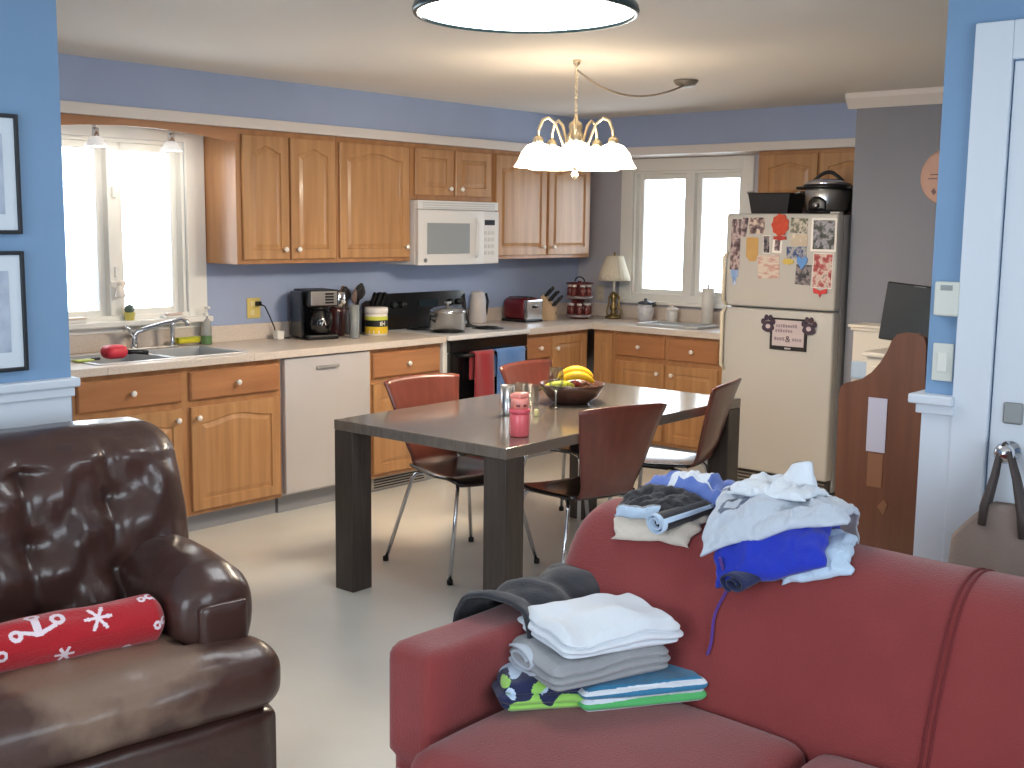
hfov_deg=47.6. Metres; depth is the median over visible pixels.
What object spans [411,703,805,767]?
seat cushion
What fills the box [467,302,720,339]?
countertop
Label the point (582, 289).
spice jar
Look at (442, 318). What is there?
stock pot
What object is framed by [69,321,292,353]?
backsplash
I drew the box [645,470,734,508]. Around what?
shirt
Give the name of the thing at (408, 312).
stove
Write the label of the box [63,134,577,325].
wall
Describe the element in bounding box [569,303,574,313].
spice jar
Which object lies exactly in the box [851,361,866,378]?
hanging cloth
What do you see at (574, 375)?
banana
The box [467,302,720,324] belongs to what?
backsplash
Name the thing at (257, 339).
countertop
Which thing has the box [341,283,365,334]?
utensil crock
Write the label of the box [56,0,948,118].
ceiling
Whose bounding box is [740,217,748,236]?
photo
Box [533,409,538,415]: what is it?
salt shaker
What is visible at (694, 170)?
window
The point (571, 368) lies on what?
banana
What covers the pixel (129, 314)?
plant pot
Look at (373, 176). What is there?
upper cabinet
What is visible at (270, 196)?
upper cabinet
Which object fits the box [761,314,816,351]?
sign
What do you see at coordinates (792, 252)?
photo
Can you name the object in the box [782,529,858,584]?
folded cloth
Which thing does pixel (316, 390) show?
dishwasher
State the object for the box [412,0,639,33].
ceiling light
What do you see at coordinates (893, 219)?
wall
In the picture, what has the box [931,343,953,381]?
light switch
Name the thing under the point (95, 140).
spotlight
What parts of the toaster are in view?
chrome panel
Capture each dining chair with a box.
[383,373,539,585]
[499,359,580,529]
[524,403,666,562]
[608,378,741,500]
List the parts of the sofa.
arm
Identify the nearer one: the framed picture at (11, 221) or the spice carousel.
the framed picture at (11, 221)
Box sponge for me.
[175,336,200,343]
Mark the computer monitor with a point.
(906, 308)
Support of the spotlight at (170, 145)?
attached to the wall at (81, 79)
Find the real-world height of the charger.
0.052 m
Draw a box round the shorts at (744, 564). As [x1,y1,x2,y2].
[706,525,840,655]
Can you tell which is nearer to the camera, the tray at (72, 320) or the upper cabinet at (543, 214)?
the tray at (72, 320)
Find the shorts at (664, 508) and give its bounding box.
[615,483,713,534]
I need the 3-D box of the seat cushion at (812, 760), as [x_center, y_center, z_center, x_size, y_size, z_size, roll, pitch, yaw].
[0.735,0.940,2.213,0.675,0.152,0.670,7,10,41]
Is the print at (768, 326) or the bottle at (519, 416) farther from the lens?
the print at (768, 326)
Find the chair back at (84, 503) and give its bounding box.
[0,417,188,622]
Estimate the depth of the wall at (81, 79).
7.09 m
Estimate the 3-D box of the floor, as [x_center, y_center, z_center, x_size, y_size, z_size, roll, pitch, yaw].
[0.345,1.155,3.585,8.200,0.050,9.700,7,10,41]
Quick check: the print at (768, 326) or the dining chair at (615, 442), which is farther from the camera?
the print at (768, 326)
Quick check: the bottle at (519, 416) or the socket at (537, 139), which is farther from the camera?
the socket at (537, 139)
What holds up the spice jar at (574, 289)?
on the spice carousel
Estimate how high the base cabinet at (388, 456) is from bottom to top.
0.873 m
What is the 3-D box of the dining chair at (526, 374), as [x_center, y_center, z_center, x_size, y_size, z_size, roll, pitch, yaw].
[0.280,0.332,6.207,0.603,0.872,0.560,7,10,38]
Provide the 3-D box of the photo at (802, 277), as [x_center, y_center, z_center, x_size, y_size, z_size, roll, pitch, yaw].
[1.731,-0.649,6.909,0.106,0.125,0.002,7,10,41]
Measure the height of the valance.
0.084 m
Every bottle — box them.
[509,392,529,437]
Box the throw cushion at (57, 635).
[0,594,164,672]
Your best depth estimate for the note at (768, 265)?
7.05 m
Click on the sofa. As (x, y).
(901, 660)
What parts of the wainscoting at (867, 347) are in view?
moulding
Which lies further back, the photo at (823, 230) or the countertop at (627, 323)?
the countertop at (627, 323)
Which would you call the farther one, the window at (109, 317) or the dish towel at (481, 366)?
the dish towel at (481, 366)
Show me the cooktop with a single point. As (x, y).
(472, 332)
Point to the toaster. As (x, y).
(525, 309)
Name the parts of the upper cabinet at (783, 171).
door, door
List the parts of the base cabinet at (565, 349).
drawer, door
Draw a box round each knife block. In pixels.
[362,292,386,331]
[540,286,563,319]
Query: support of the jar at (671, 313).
on the countertop at (627, 323)
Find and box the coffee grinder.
[329,290,345,335]
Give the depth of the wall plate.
6.48 m
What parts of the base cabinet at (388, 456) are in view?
door, drawer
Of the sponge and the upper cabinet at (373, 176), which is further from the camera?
the upper cabinet at (373, 176)
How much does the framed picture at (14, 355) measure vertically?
0.370 m
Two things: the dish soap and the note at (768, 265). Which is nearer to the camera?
the dish soap
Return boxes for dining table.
[334,382,740,592]
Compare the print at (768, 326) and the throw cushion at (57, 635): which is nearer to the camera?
the throw cushion at (57, 635)
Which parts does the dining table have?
leg, leg, leg, leg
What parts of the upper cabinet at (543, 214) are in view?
door, door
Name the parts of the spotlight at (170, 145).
lamp shade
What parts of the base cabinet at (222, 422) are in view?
drawer, knob, door, knob, knob, drawer, door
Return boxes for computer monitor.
[878,281,930,340]
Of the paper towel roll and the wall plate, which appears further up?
the wall plate
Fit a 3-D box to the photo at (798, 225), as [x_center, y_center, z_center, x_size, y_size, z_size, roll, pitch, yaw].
[1.705,-0.941,6.896,0.113,0.094,0.002,7,10,41]
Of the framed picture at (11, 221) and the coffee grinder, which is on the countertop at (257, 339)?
the coffee grinder
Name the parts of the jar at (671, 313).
lid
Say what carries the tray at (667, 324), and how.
on the countertop at (627, 323)
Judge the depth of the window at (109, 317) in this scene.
6.26 m
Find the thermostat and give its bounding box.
[933,281,959,316]
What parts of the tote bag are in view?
handle, handle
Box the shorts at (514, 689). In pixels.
[492,662,582,710]
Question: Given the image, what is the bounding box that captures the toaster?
[502,296,542,322]
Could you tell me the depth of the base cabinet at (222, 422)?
6.03 m
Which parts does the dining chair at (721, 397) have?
leg, seat frame, leg, seat, leg, backrest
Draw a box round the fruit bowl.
[540,379,604,404]
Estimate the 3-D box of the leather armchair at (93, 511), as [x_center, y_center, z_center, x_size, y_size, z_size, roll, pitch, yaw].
[-1.295,0.658,3.230,1.015,0.993,0.906,-6,10,-40]
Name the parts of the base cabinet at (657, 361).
door, drawer, door, drawer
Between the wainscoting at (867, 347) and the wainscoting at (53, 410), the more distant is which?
the wainscoting at (867, 347)
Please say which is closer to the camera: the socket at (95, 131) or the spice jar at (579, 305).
the socket at (95, 131)
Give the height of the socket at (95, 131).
0.045 m
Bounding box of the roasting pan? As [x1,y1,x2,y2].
[747,191,804,213]
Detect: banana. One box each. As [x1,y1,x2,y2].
[538,381,574,390]
[556,366,593,380]
[560,371,594,382]
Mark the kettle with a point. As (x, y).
(478, 306)
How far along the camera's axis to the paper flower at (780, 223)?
6.97 m
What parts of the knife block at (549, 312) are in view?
knife handle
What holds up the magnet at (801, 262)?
attached to the fridge
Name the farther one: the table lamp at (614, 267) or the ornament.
the table lamp at (614, 267)
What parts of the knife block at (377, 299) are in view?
knife handle, knife handle, knife handle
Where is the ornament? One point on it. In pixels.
(119, 289)
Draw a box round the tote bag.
[948,441,1023,576]
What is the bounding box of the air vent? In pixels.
[371,470,425,490]
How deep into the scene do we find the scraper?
5.66 m
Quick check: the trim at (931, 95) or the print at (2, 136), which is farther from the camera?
the trim at (931, 95)
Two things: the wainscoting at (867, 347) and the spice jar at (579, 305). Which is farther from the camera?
the spice jar at (579, 305)
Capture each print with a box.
[0,134,4,213]
[0,271,11,352]
[761,314,774,331]
[801,317,816,334]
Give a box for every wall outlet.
[247,298,261,318]
[596,285,603,300]
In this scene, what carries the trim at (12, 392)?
attached to the wall at (29, 68)
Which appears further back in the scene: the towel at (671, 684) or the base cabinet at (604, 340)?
the base cabinet at (604, 340)
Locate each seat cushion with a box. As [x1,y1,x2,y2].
[0,631,280,767]
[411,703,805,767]
[801,754,876,767]
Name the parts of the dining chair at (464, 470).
leg, backrest, seat, leg, leg, leg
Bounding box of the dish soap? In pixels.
[201,306,211,344]
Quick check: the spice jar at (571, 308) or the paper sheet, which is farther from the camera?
the spice jar at (571, 308)
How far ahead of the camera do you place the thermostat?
3.52 m
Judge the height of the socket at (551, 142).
0.040 m
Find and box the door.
[986,61,1023,503]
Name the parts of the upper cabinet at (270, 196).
door, door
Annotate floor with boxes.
[189,452,834,767]
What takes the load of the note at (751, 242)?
attached to the fridge
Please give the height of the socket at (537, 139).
0.040 m
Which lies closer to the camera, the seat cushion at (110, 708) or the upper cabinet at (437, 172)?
the seat cushion at (110, 708)
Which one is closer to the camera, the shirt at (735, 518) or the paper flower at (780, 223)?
the shirt at (735, 518)
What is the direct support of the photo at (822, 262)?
attached to the fridge
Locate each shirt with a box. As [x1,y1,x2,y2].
[611,515,708,547]
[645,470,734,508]
[700,483,859,556]
[726,461,829,501]
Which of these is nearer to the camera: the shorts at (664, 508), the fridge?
the shorts at (664, 508)
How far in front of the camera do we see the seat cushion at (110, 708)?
3.00 m
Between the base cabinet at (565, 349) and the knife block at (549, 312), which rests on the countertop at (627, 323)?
the knife block at (549, 312)
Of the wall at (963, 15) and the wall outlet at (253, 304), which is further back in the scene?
the wall outlet at (253, 304)
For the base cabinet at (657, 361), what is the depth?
7.94 m
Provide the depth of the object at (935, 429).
3.61 m
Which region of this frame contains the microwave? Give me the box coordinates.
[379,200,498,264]
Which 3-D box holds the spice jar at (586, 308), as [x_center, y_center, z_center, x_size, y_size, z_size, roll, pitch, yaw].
[0.559,-0.560,8.669,0.044,0.083,0.043,7,10,41]
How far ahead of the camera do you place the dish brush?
5.75 m
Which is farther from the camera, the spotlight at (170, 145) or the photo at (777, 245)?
the photo at (777, 245)
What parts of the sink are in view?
bowl, bowl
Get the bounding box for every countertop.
[69,321,445,377]
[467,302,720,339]
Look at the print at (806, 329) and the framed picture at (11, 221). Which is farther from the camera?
the print at (806, 329)
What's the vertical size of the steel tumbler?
0.135 m
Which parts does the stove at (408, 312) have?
control knob, control knob, clock panel, burner, control knob, storage drawer, burner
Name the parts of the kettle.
handle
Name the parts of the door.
knob, lock plate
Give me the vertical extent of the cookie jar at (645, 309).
0.168 m
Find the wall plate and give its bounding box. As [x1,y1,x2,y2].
[920,150,939,202]
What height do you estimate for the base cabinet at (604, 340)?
0.873 m
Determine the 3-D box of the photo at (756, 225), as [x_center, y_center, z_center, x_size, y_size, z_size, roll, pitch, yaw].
[1.492,-0.965,7.081,0.108,0.101,0.002,7,10,41]
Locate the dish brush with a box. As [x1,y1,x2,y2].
[100,344,148,358]
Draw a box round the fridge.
[719,212,851,493]
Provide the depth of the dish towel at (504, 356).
7.52 m
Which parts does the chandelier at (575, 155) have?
lamp shade, lamp shade, arm, arm, chain, arm, lamp shade, arm, lamp shade, arm, lamp shade, swag cord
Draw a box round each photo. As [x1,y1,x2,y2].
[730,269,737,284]
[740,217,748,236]
[749,217,764,233]
[763,235,769,252]
[772,239,782,252]
[786,247,806,258]
[790,217,807,233]
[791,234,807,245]
[795,264,811,285]
[810,218,837,251]
[812,253,833,288]
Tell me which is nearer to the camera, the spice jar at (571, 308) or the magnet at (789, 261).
the magnet at (789, 261)
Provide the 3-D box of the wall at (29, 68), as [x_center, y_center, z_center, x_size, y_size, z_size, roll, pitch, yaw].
[-2.693,0.057,2.392,0.120,2.379,3.715,7,10,41]
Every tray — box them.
[69,317,86,323]
[160,312,186,317]
[636,321,718,329]
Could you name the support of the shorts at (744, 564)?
on the sofa
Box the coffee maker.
[290,288,338,339]
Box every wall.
[0,0,72,420]
[58,53,856,147]
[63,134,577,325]
[578,154,851,373]
[843,104,941,383]
[925,0,1023,487]
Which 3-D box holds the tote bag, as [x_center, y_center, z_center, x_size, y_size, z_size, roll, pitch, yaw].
[1.456,0.491,3.403,0.375,0.638,0.107,7,10,41]
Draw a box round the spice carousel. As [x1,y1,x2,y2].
[565,276,593,318]
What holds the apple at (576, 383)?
in the fruit bowl
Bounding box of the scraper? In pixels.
[72,357,99,361]
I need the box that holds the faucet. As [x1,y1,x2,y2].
[125,317,189,349]
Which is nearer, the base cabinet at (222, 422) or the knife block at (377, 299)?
the base cabinet at (222, 422)
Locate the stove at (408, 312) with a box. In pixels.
[382,290,529,457]
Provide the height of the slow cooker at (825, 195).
0.262 m
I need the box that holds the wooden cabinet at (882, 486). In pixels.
[835,332,927,554]
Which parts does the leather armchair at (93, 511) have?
arm, arm panel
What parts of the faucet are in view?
handle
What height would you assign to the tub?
0.172 m
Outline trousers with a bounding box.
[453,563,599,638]
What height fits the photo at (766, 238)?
0.112 m
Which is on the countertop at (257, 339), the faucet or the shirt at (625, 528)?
the faucet
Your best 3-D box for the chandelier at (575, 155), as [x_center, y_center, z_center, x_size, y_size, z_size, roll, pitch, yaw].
[0.542,-1.289,5.809,0.582,0.558,1.276,7,10,41]
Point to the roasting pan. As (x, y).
(760, 203)
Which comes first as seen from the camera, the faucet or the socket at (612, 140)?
the socket at (612, 140)
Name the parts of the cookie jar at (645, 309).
lid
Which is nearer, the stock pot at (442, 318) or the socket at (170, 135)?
the socket at (170, 135)
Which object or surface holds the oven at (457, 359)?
in the stove at (408, 312)
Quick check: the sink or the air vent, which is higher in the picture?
the sink
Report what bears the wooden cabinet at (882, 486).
on the floor
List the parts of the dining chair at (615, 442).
leg, seat, leg, backrest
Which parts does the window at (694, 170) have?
sash, sill, sash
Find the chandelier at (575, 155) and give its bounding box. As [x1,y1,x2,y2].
[514,60,697,179]
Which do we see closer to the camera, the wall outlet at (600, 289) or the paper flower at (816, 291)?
the paper flower at (816, 291)
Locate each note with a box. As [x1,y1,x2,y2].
[746,237,758,260]
[758,255,778,278]
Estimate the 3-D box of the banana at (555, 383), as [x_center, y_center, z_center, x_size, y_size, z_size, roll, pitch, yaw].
[0.219,0.010,5.549,0.183,0.054,0.066,-1,8,-13]
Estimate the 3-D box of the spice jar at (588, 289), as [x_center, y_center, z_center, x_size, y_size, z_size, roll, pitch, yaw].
[0.572,-0.699,8.668,0.044,0.083,0.043,4,8,24]
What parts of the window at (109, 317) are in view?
sash, sill, sash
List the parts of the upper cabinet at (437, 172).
door, door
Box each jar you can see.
[567,284,571,295]
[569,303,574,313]
[571,285,576,295]
[576,303,581,314]
[580,285,585,295]
[584,303,589,314]
[586,285,591,295]
[637,298,655,321]
[665,305,678,321]
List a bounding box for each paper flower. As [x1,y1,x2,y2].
[771,213,788,240]
[813,288,826,297]
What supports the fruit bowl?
on the dining table
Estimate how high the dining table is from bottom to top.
0.757 m
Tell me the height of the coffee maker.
0.295 m
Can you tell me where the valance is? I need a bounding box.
[60,113,236,143]
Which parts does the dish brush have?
handle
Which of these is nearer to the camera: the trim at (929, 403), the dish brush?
the trim at (929, 403)
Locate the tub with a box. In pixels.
[364,306,387,335]
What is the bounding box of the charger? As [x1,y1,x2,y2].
[273,330,284,339]
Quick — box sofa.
[389,498,1023,767]
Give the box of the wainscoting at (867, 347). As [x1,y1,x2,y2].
[848,322,890,380]
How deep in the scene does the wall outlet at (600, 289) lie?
9.01 m
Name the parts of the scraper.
blade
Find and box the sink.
[70,345,247,365]
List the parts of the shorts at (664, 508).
rolled leg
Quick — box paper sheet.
[866,397,887,452]
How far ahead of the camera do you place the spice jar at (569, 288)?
8.68 m
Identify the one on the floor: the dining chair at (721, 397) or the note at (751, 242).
the dining chair at (721, 397)
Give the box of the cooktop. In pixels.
[388,324,529,340]
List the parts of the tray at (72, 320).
lid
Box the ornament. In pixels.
[110,280,125,296]
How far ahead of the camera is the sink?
6.09 m
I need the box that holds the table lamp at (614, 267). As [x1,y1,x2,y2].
[598,252,630,318]
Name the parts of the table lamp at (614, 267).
lamp shade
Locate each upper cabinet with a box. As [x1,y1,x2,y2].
[203,128,335,264]
[335,137,409,261]
[410,143,491,201]
[492,150,590,258]
[758,148,854,207]
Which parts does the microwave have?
door, handle, control panel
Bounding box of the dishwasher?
[275,350,369,512]
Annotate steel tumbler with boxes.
[500,384,513,415]
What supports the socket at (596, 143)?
attached to the chandelier at (575, 155)
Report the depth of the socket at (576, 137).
5.34 m
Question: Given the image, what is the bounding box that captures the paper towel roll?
[700,284,715,324]
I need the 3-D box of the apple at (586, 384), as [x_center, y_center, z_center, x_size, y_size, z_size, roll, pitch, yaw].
[0.353,0.027,5.577,0.080,0.084,0.080,7,10,41]
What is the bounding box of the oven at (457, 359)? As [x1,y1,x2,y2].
[447,346,526,399]
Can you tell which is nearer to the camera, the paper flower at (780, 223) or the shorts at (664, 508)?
the shorts at (664, 508)
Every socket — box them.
[92,127,98,135]
[167,133,174,141]
[533,136,542,142]
[547,139,556,145]
[571,134,581,140]
[592,140,601,146]
[608,137,618,143]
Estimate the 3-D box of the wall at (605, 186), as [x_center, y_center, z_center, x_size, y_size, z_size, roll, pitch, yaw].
[3.368,-0.467,6.756,7.720,2.379,0.120,7,10,41]
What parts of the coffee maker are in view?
water tank, carafe lid, panel, carafe handle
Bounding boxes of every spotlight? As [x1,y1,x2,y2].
[84,125,107,146]
[160,130,181,151]
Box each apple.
[570,380,581,386]
[579,381,592,386]
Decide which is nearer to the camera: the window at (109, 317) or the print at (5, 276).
the print at (5, 276)
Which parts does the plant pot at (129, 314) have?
pot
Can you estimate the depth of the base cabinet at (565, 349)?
8.11 m
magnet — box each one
[782,258,793,264]
[797,256,807,269]
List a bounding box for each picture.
[0,113,22,233]
[0,251,28,372]
[774,240,779,250]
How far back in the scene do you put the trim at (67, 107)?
7.06 m
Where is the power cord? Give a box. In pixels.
[260,303,290,337]
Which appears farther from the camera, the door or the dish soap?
the dish soap
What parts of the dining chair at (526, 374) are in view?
backrest, leg, seat, leg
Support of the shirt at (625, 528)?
on the sofa
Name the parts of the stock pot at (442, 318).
handle, pot, lid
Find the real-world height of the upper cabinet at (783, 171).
0.364 m
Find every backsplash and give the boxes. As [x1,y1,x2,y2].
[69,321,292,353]
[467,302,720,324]
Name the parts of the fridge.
handle, handle, photo strip, door, freezer door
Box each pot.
[123,304,134,319]
[429,301,466,330]
[805,189,849,210]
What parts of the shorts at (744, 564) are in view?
rolled leg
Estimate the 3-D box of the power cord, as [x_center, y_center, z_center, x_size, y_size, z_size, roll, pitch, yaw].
[-1.407,-0.375,6.901,0.179,0.212,0.029,-2,8,-20]
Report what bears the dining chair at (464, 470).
on the floor
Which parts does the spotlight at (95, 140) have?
lamp shade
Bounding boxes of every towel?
[469,349,493,396]
[493,346,524,393]
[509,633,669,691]
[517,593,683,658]
[577,664,707,711]
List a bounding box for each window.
[61,125,212,335]
[617,155,754,308]
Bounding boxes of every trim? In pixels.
[0,376,80,403]
[60,100,854,158]
[845,86,943,108]
[908,390,954,415]
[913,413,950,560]
[942,19,1023,562]
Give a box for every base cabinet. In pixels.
[72,359,281,531]
[367,343,439,491]
[527,329,586,457]
[593,329,614,383]
[614,331,721,463]
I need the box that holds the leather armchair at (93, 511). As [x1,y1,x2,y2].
[0,417,280,767]
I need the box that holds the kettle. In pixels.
[468,291,488,323]
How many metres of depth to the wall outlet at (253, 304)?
6.84 m
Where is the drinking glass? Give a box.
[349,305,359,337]
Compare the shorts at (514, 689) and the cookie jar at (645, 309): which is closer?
the shorts at (514, 689)
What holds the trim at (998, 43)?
attached to the wall at (963, 15)
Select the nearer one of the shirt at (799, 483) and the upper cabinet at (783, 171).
the shirt at (799, 483)
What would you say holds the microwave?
attached to the upper cabinet at (437, 172)
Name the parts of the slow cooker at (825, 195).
control panel, lid, lid handle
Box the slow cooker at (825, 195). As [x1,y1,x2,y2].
[796,170,852,213]
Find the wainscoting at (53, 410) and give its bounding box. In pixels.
[0,396,71,428]
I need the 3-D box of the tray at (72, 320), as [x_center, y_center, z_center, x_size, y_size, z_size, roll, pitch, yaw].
[-2.287,-0.322,5.933,0.064,0.030,0.224,7,10,41]
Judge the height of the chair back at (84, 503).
0.635 m
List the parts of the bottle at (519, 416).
lid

